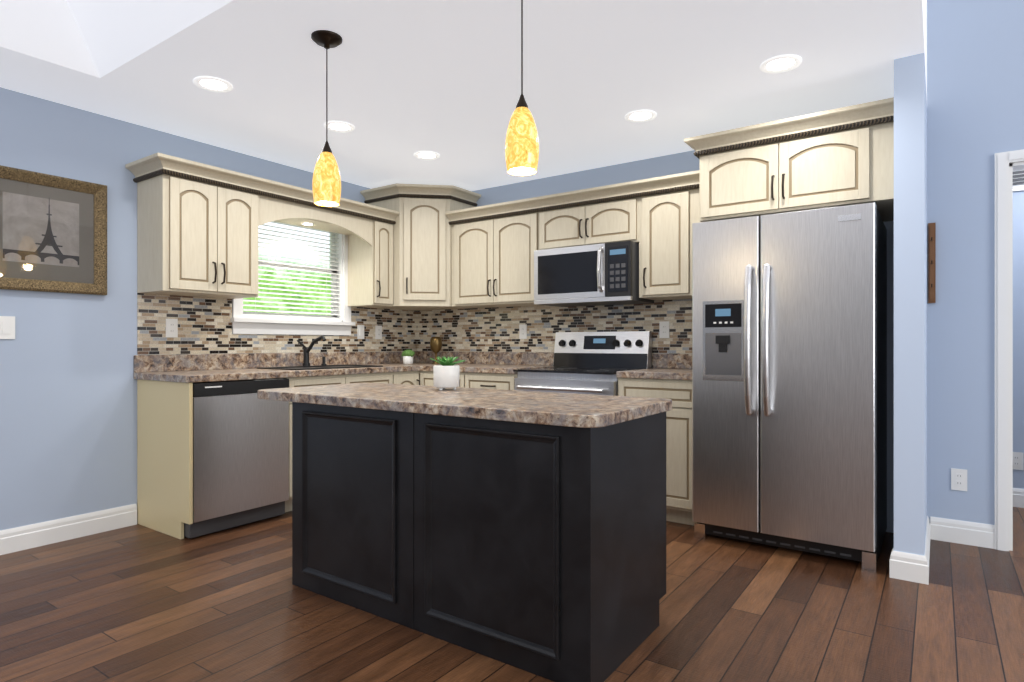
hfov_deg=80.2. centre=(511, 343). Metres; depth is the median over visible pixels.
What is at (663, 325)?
outlet
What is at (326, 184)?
pendant light
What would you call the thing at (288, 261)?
backdrop
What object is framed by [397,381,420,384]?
base cabinet
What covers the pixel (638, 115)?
recessed light
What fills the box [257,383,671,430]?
island countertop
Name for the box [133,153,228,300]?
upper cabinet
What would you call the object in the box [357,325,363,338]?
outlet
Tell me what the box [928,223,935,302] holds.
plaque
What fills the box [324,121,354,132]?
recessed light
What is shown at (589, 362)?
range
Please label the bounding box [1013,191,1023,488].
wall
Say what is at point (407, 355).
potted plant
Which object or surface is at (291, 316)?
window blinds
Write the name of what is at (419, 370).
countertop
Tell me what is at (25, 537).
baseboard
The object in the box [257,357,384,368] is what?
sink
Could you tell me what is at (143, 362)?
backsplash
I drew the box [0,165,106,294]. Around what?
picture frame
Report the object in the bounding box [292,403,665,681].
kitchen island
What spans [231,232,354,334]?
window
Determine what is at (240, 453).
dishwasher
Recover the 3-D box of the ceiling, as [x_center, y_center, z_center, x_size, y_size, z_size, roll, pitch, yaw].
[1.310,-1.960,1.121,9.120,1.240,13.000,0,0,35]
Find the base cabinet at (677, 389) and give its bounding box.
[616,377,694,524]
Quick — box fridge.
[692,203,886,570]
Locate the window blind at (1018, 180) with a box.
[1013,170,1023,191]
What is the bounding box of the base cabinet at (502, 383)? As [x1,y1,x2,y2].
[465,373,517,389]
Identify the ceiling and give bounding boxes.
[0,0,926,190]
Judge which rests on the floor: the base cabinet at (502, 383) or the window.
the base cabinet at (502, 383)
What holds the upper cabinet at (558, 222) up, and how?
attached to the wall at (974, 86)
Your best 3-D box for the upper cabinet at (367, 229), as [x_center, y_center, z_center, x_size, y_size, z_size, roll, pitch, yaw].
[-1.171,-0.695,5.021,0.337,0.771,0.214,0,0,35]
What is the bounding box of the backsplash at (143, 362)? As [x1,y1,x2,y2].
[134,349,416,372]
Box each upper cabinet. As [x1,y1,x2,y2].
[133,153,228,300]
[205,170,264,300]
[345,205,388,308]
[357,183,476,312]
[449,209,512,308]
[501,205,536,308]
[537,197,592,248]
[593,189,640,244]
[637,181,692,300]
[693,117,792,222]
[793,97,893,221]
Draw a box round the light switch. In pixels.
[0,316,14,338]
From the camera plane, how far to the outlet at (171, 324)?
3.87 m
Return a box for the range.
[513,331,651,395]
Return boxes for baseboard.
[0,504,136,554]
[912,516,935,584]
[936,517,994,548]
[1013,488,1023,507]
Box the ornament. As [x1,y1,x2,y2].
[430,337,441,363]
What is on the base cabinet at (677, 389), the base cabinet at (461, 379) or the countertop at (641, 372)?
the countertop at (641, 372)
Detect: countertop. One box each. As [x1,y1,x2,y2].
[134,361,552,386]
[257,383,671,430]
[617,369,691,376]
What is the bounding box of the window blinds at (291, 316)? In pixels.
[243,221,338,319]
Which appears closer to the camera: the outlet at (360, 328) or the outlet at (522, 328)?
the outlet at (522, 328)
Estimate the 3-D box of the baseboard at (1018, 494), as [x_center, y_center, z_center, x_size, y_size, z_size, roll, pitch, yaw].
[4.153,1.038,3.577,3.280,0.125,0.016,0,0,35]
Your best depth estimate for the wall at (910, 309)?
2.83 m
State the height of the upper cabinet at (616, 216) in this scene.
0.332 m
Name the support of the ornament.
on the countertop at (419, 370)
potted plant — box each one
[402,350,414,363]
[430,356,464,389]
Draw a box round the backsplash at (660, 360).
[417,349,691,368]
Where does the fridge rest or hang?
on the floor
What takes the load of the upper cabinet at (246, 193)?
attached to the wall at (68, 414)
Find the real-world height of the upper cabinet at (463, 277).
0.711 m
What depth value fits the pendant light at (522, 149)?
2.12 m
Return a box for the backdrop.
[243,222,330,314]
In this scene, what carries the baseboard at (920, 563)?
attached to the wall at (910, 309)
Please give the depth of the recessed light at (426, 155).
4.32 m
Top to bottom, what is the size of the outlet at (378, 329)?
0.118 m
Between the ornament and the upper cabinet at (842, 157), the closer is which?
the upper cabinet at (842, 157)
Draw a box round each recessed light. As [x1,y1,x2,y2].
[193,76,232,91]
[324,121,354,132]
[414,151,439,159]
[625,110,656,121]
[760,55,801,72]
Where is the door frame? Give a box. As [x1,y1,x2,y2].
[994,149,1023,550]
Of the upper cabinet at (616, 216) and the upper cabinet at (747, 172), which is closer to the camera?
the upper cabinet at (747, 172)
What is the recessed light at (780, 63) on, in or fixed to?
in the ceiling
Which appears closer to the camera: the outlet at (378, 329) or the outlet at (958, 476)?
the outlet at (958, 476)
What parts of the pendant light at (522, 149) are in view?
lamp shade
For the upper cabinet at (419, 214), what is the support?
attached to the wall at (974, 86)
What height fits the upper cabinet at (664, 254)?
0.711 m
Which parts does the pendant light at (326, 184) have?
lamp shade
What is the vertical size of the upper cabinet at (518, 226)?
0.711 m
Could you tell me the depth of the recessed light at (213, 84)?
3.13 m
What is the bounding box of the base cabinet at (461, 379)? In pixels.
[421,377,464,387]
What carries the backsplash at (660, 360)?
attached to the wall at (974, 86)
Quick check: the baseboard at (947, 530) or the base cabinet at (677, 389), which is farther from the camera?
the base cabinet at (677, 389)
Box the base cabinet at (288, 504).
[285,402,291,511]
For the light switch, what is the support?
attached to the wall at (68, 414)
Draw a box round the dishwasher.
[184,378,288,538]
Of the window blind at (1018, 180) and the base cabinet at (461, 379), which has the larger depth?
the base cabinet at (461, 379)
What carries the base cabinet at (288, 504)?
on the floor
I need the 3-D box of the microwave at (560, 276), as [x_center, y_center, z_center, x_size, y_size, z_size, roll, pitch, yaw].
[0.515,-0.487,4.474,0.575,0.395,0.416,0,0,35]
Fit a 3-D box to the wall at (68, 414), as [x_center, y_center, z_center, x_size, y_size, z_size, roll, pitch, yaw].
[-3.489,-0.700,2.113,0.120,3.600,9.120,0,0,35]
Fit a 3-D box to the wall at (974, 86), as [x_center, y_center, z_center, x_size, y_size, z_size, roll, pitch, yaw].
[2.828,-0.700,3.184,9.000,3.600,0.120,0,0,35]
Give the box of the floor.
[0,507,1023,681]
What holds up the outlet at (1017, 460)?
attached to the wall at (1018, 326)
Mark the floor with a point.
(137, 603)
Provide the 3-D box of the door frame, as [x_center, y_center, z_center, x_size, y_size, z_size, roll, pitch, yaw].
[3.041,0.040,3.018,1.020,2.120,0.146,0,0,35]
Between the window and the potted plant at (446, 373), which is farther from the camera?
the window
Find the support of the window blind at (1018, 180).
attached to the wall at (1018, 326)
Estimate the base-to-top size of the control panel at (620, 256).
0.395 m
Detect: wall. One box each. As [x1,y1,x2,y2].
[0,87,369,529]
[472,0,1023,532]
[894,53,926,555]
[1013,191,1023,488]
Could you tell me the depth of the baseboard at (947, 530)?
3.33 m
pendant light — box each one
[311,30,341,206]
[505,0,538,175]
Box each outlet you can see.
[166,319,177,336]
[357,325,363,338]
[375,325,381,338]
[519,324,526,338]
[659,321,668,337]
[951,468,966,490]
[1013,452,1022,469]

